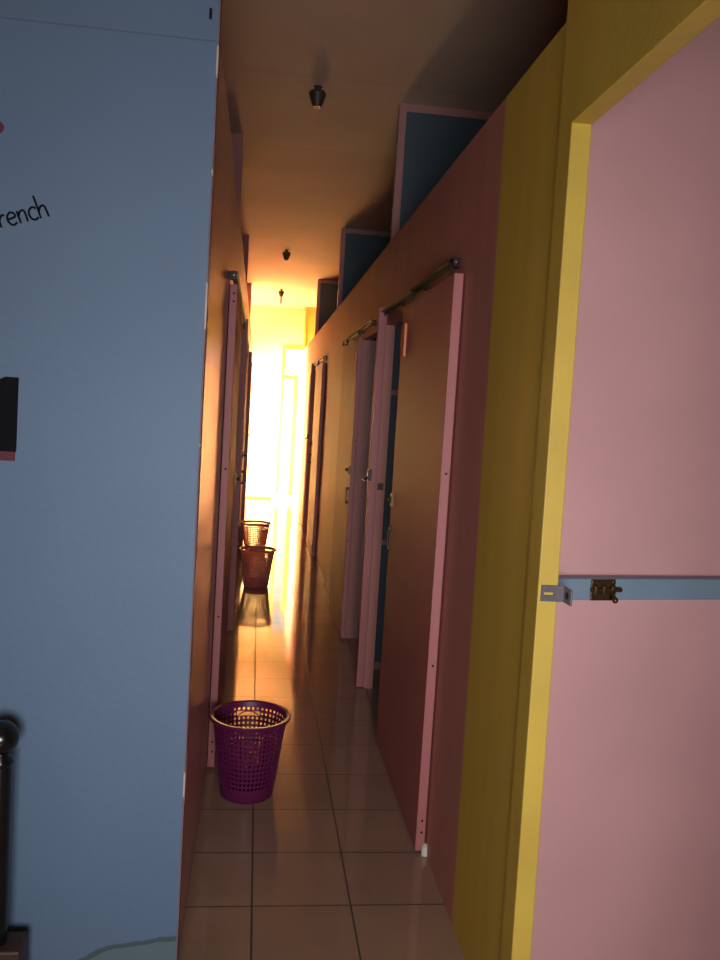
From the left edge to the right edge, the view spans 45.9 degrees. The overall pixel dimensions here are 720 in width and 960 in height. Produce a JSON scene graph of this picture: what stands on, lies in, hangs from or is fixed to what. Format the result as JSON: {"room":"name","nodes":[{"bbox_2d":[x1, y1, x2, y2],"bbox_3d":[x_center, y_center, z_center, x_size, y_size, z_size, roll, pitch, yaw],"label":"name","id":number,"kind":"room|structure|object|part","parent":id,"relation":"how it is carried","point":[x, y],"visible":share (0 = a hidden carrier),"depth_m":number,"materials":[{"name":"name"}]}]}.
{"room":"hallway","nodes":[
{"label":"hallway","id":0,"kind":"room"},
{"bbox_2d":[0,0,218,959],"bbox_3d":[-1.589,-0.355,1.845,2.465,3.120,0.045,3,5,-7],"label":"wall","id":1,"kind":"structure","parent":0,"point":[107,106],"depth_m":1.96,"materials":[{"name":"blue paint"}]},
{"bbox_2d":[0,122,3,132],"bbox_3d":[-0.800,-0.780,1.878,0.026,0.026,0.002,3,5,-7],"label":"wall decal","id":2,"kind":"object","parent":1,"relation":"attached to","point":[1,123],"visible":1,"depth_m":1.88},
{"bbox_2d":[0,377,18,460],"bbox_3d":[-0.907,-0.144,1.919,0.256,0.190,0.004,3,5,-7],"label":"poster","id":3,"kind":"object","parent":1,"relation":"attached to","point":[9,386],"visible":1,"depth_m":1.93,"materials":[{"name":"black paper"}]},
{"bbox_2d":[0,195,49,227],"bbox_3d":[-0.763,-0.596,1.898,0.135,0.083,0.001,3,5,-7],"label":"lettering","id":4,"kind":"object","parent":1,"relation":"attached to","point":[34,199],"depth_m":1.90},
{"bbox_2d":[209,8,211,19],"bbox_3d":[-0.335,-1.046,1.907,0.007,0.023,0.010,3,5,-7],"label":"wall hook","id":5,"kind":"object","parent":1,"relation":"attached to","point":[210,9],"visible":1,"depth_m":1.91,"materials":[{"name":"metal"}]},
{"bbox_2d":[178,39,252,958],"bbox_3d":[-1.035,-0.355,7.258,0.045,2.328,10.535,3,5,-7],"label":"wall","id":6,"kind":"structure","parent":0,"point":[227,255],"depth_m":2.56,"materials":[{"name":"pink paint"}]},
{"bbox_2d":[175,0,221,959],"bbox_3d":[-0.365,-0.292,1.996,0.004,3.120,0.047,3,5,-7],"label":"trim","id":7,"kind":"structure","parent":6,"relation":"attached to","point":[220,1],"depth_m":2.00,"materials":[{"name":"blue paint"}]},
{"bbox_2d":[207,271,245,766],"bbox_3d":[-0.633,0.087,4.255,0.062,1.951,2.071,3,5,-7],"label":"door","id":8,"kind":"structure","parent":6,"relation":"in","point":[229,477],"depth_m":3.34,"materials":[{"name":"pink paint"}]},
{"bbox_3d":[-0.590,-0.852,4.178,0.034,0.032,2.071,3,5,-7],"label":"door rail","id":9,"kind":"part","parent":8,"relation":"part of","materials":[{"name":"grey metal"}]},
{"bbox_3d":[-0.607,-0.006,4.203,0.032,0.050,0.040,3,5,-7],"label":"latch knob","id":10,"kind":"part","parent":8,"relation":"part of","materials":[{"name":"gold metal"}]},
{"bbox_2d":[227,319,247,630],"bbox_3d":[-0.779,-0.021,5.392,0.042,1.979,0.055,3,5,-7],"label":"door","id":11,"kind":"structure","parent":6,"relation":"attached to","point":[244,337],"depth_m":5.37,"materials":[{"name":"pink paint"}]},
{"bbox_2d":[235,342,248,595],"bbox_3d":[-0.915,-0.121,6.637,0.060,1.951,0.931,3,5,-7],"label":"door","id":12,"kind":"structure","parent":6,"relation":"in","point":[247,360],"depth_m":6.43,"materials":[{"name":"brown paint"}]},
{"bbox_2d":[239,352,251,546],"bbox_3d":[-1.159,-0.300,8.597,0.042,1.979,0.055,3,5,-7],"label":"post","id":13,"kind":"object","parent":6,"relation":"attached to","point":[250,353],"visible":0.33,"depth_m":8.56,"materials":[{"name":"pink paint"}]},
{"bbox_2d":[244,371,251,519],"bbox_3d":[-1.322,-0.419,10.065,0.060,1.951,0.941,3,5,-7],"label":"door","id":14,"kind":"structure","parent":6,"relation":"in","point":[249,434],"depth_m":10.06,"materials":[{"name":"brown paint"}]},
{"bbox_2d":[231,133,243,214],"bbox_3d":[-1.522,-0.628,5.324,1.420,3.120,0.044,3,5,-7],"label":"wall","id":15,"kind":"structure","parent":0,"point":[237,139],"depth_m":5.27,"materials":[{"name":"pink paint"}]},
{"bbox_2d":[242,235,248,283],"bbox_3d":[-1.892,-0.900,8.440,1.420,3.120,0.044,3,5,-7],"label":"wall","id":16,"kind":"structure","parent":0,"point":[245,238],"depth_m":8.39,"materials":[{"name":"pink paint"}]},
{"bbox_2d":[247,283,251,314],"bbox_3d":[-2.280,-1.184,11.705,1.420,3.120,0.044,3,5,-7],"label":"wall","id":17,"kind":"structure","parent":0,"point":[249,285],"depth_m":11.65,"materials":[{"name":"pink paint"}]},
{"bbox_2d":[247,305,304,486],"bbox_3d":[-1.265,-1.345,14.500,4.300,3.120,0.120,3,5,-7],"label":"wall","id":18,"kind":"structure","parent":0,"point":[272,328],"depth_m":14.38,"materials":[{"name":"yellow paint"}]},
{"bbox_2d":[246,485,274,491],"bbox_3d":[-2.405,0.114,14.425,1.970,0.090,0.012,3,5,-7],"label":"baseboard","id":19,"kind":"structure","parent":18,"relation":"attached to","point":[248,488],"depth_m":14.51,"materials":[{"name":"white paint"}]},
{"bbox_2d":[303,307,315,349],"bbox_3d":[-0.042,-1.250,14.239,1.930,3.120,0.044,3,5,-7],"label":"wall","id":20,"kind":"structure","parent":0,"point":[310,312],"depth_m":14.02,"materials":[{"name":"yellow paint"}]},
{"bbox_2d":[178,490,464,959],"bbox_3d":[-0.839,0.921,6.829,5.300,0.120,16.450,3,5,-7],"label":"floor","id":21,"kind":"structure","parent":0,"point":[328,866],"depth_m":2.98,"materials":[{"name":"tile"}]},
{"bbox_2d":[0,720,27,959],"bbox_3d":[-0.832,0.894,1.930,0.143,0.714,0.080,3,5,-7],"label":"finial post","id":22,"kind":"object","parent":21,"relation":"on","point":[13,945],"visible":1,"depth_m":1.91,"materials":[{"name":"black metal"}]},
{"bbox_2d":[209,700,290,803],"bbox_3d":[-0.418,1.024,3.183,0.304,0.306,0.304,3,5,-10],"label":"waste bin","id":23,"kind":"object","parent":21,"relation":"on","point":[238,785],"visible":1,"depth_m":3.10,"materials":[{"name":"purple plastic"}]},
{"bbox_2d":[241,520,270,550],"bbox_3d":[-1.036,0.569,8.417,0.304,0.306,0.304,6,5,31],"label":"waste bin","id":24,"kind":"object","parent":21,"relation":"on","point":[261,535],"visible":0.95,"depth_m":8.33,"materials":[{"name":"plastic"}]},
{"bbox_2d":[239,545,275,587],"bbox_3d":[-0.835,0.704,6.876,0.304,0.306,0.304,1,5,-30],"label":"waste bin","id":25,"kind":"object","parent":21,"relation":"on","point":[250,559],"visible":1,"depth_m":6.79,"materials":[{"name":"plastic"}]},
{"bbox_2d":[246,494,270,499],"bbox_3d":[-1.591,0.272,13.288,0.400,0.055,0.220,3,5,-7],"label":"threshold","id":26,"kind":"object","parent":21,"relation":"on","point":[251,497],"visible":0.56,"depth_m":13.19,"materials":[{"name":"yellow paint"}]},
{"bbox_2d":[315,279,337,334],"bbox_3d":[0.317,-0.987,11.222,1.930,3.120,0.044,3,5,-7],"label":"wall","id":27,"kind":"structure","parent":0,"point":[327,290],"depth_m":11.01,"materials":[{"name":"pink paint"}]},
{"bbox_2d":[337,228,390,340],"bbox_3d":[0.693,-0.711,8.056,1.930,3.120,0.044,3,5,-7],"label":"wall","id":28,"kind":"structure","parent":0,"point":[359,249],"depth_m":7.85,"materials":[{"name":"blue paint"}]},
{"bbox_2d":[221,0,567,308],"bbox_3d":[-0.642,-2.302,6.571,5.300,0.120,16.450,3,5,-7],"label":"ceiling","id":29,"kind":"structure","parent":0,"point":[309,174],"depth_m":4.43,"materials":[{"name":"white paint"}]},
{"bbox_2d":[278,289,283,304],"bbox_3d":[-1.121,-2.601,12.073,0.088,0.217,0.088,3,5,-7],"label":"holder","id":30,"kind":"object","parent":29,"relation":"attached to","point":[281,293],"visible":1,"depth_m":12.05,"materials":[{"name":"grey metal"}]},
{"bbox_2d":[282,250,290,260],"bbox_3d":[-0.783,-2.394,9.048,0.088,0.108,0.088,3,5,-7],"label":"holder","id":31,"kind":"object","parent":29,"relation":"attached to","point":[286,254],"visible":1,"depth_m":9.02,"materials":[{"name":"grey metal"}]},
{"bbox_2d":[309,85,325,108],"bbox_3d":[-0.221,-1.990,4.420,0.088,0.108,0.088,3,5,-7],"label":"holder","id":32,"kind":"object","parent":29,"relation":"attached to","point":[317,96],"visible":1,"depth_m":4.40,"materials":[{"name":"grey metal"}]},
{"bbox_2d":[374,103,492,668],"bbox_3d":[1.075,-0.431,4.841,1.930,3.120,0.044,3,5,-7],"label":"wall","id":33,"kind":"structure","parent":0,"point":[430,139],"depth_m":4.64,"materials":[{"name":"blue paint"}]},
{"bbox_2d":[293,0,719,959],"bbox_3d":[-0.129,-0.645,6.600,0.049,3.120,15.900,3,5,-7],"label":"wall","id":34,"kind":"structure","parent":0,"point":[491,210],"depth_m":2.16,"materials":[{"name":"paint"}]},
{"bbox_2d":[275,345,302,495],"bbox_3d":[-1.073,-1.004,14.272,0.560,2.500,0.676,3,5,-7],"label":"door frame","id":35,"kind":"structure","parent":34,"relation":"in","point":[290,357],"depth_m":14.38,"materials":[{"name":"yellow paint"}]},
{"bbox_3d":[-1.045,-1.994,14.463,0.450,0.445,0.006,3,5,-7],"label":"transom glass","id":36,"kind":"part","parent":35,"relation":"part of","materials":[{"name":"white"}]},
{"bbox_2d":[302,363,314,531],"bbox_3d":[-0.605,-0.378,9.998,0.112,1.979,0.061,3,5,-7],"label":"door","id":37,"kind":"structure","parent":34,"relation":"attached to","point":[308,437],"depth_m":9.97,"materials":[{"name":"pink paint"}]},
{"bbox_2d":[306,356,326,555],"bbox_3d":[-0.506,-0.292,9.063,0.068,1.956,1.721,3,5,-7],"label":"door","id":38,"kind":"structure","parent":34,"relation":"in","point":[315,455],"depth_m":8.48,"materials":[{"name":"pink paint"}]},
{"bbox_3d":[-0.431,-1.248,8.989,0.034,0.032,1.721,3,5,-7],"label":"door rail","id":39,"kind":"part","parent":38,"relation":"part of","materials":[{"name":"grey metal"}]},
{"bbox_2d":[328,319,375,637],"bbox_3d":[-0.097,0.008,5.621,0.068,1.956,1.681,3,5,-7],"label":"door","id":40,"kind":"structure","parent":34,"relation":"in","point":[352,353],"depth_m":5.57,"materials":[{"name":"pink paint"}]},
{"bbox_3d":[-0.083,0.097,5.376,0.018,0.103,0.020,3,5,-7],"label":"pull handle","id":41,"kind":"part","parent":40,"relation":"part of","materials":[{"name":"silver metal"}]},
{"bbox_3d":[-0.022,-0.949,5.546,0.034,0.032,1.681,3,5,-7],"label":"door rail","id":42,"kind":"part","parent":40,"relation":"part of","materials":[{"name":"grey metal"}]},
{"bbox_2d":[352,341,375,637],"bbox_3d":[0.067,0.074,5.417,0.125,1.900,0.030,3,5,-7],"label":"trim","id":43,"kind":"structure","parent":34,"relation":"attached to","point":[372,343],"depth_m":5.40,"materials":[{"name":"pink paint"}]},
{"bbox_2d":[355,308,386,686],"bbox_3d":[0.057,0.106,4.433,0.112,1.979,0.061,3,5,-7],"label":"door","id":44,"kind":"structure","parent":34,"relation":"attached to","point":[371,477],"depth_m":4.41,"materials":[{"name":"pink paint"}]},
{"bbox_3d":[0.105,0.034,4.405,0.030,0.035,0.008,3,5,-7],"label":"strike plate","id":45,"kind":"part","parent":44,"relation":"part of","materials":[{"name":"grey metal"}]},
{"bbox_2d":[376,257,463,856],"bbox_3d":[0.149,0.190,3.601,0.080,1.967,1.766,3,5,-8],"label":"door","id":46,"kind":"structure","parent":34,"relation":"in","point":[430,331],"depth_m":3.03,"materials":[{"name":"pink paint"}]},
{"bbox_3d":[0.122,0.248,3.645,0.018,0.103,0.020,3,5,-7],"label":"pull handle","id":47,"kind":"part","parent":46,"relation":"part of","materials":[{"name":"silver metal"}]},
{"bbox_3d":[0.126,0.085,3.631,0.032,0.050,0.040,3,5,-7],"label":"latch knob","id":48,"kind":"part","parent":46,"relation":"part of","materials":[{"name":"gold metal"}]},
{"bbox_3d":[0.182,-0.582,3.564,0.004,0.135,0.110,3,5,-7],"label":"number plate","id":49,"kind":"part","parent":46,"relation":"part of","materials":[{"name":"plastic"}]},
{"bbox_3d":[0.213,-0.776,3.568,0.034,0.032,1.681,3,5,-7],"label":"door rail","id":50,"kind":"part","parent":46,"relation":"part of","materials":[{"name":"grey metal"}]},
{"bbox_2d":[540,585,572,605],"bbox_3d":[0.422,0.248,1.825,0.054,0.035,0.046,3,5,-7],"label":"bracket","id":51,"kind":"object","parent":34,"relation":"attached to","point":[564,594],"visible":1,"depth_m":1.84,"materials":[{"name":"grey metal"}]},
{"bbox_3d":[0.420,0.247,1.846,0.054,0.035,0.004,3,5,-7],"label":"slotted plate","id":52,"kind":"part","parent":51,"relation":"part of","materials":[{"name":"grey metal"}]},
{"bbox_2d":[530,16,719,959],"bbox_3d":[0.978,-0.216,2.072,1.074,3.100,0.111,2,5,-16],"label":"door","id":53,"kind":"structure","parent":34,"relation":"in","point":[628,865],"depth_m":2.05,"materials":[{"name":"pink paint"}]},
{"bbox_3d":[0.587,0.269,1.966,0.014,0.030,0.029,2,5,-16],"label":"bolt knob","id":54,"kind":"part","parent":53,"relation":"part of","materials":[{"name":"gold metal"}]},
{"bbox_3d":[0.947,0.268,2.115,1.074,0.051,0.043,2,5,-16],"label":"blue rail","id":55,"kind":"part","parent":53,"relation":"part of","materials":[{"name":"paint"}]}
]}

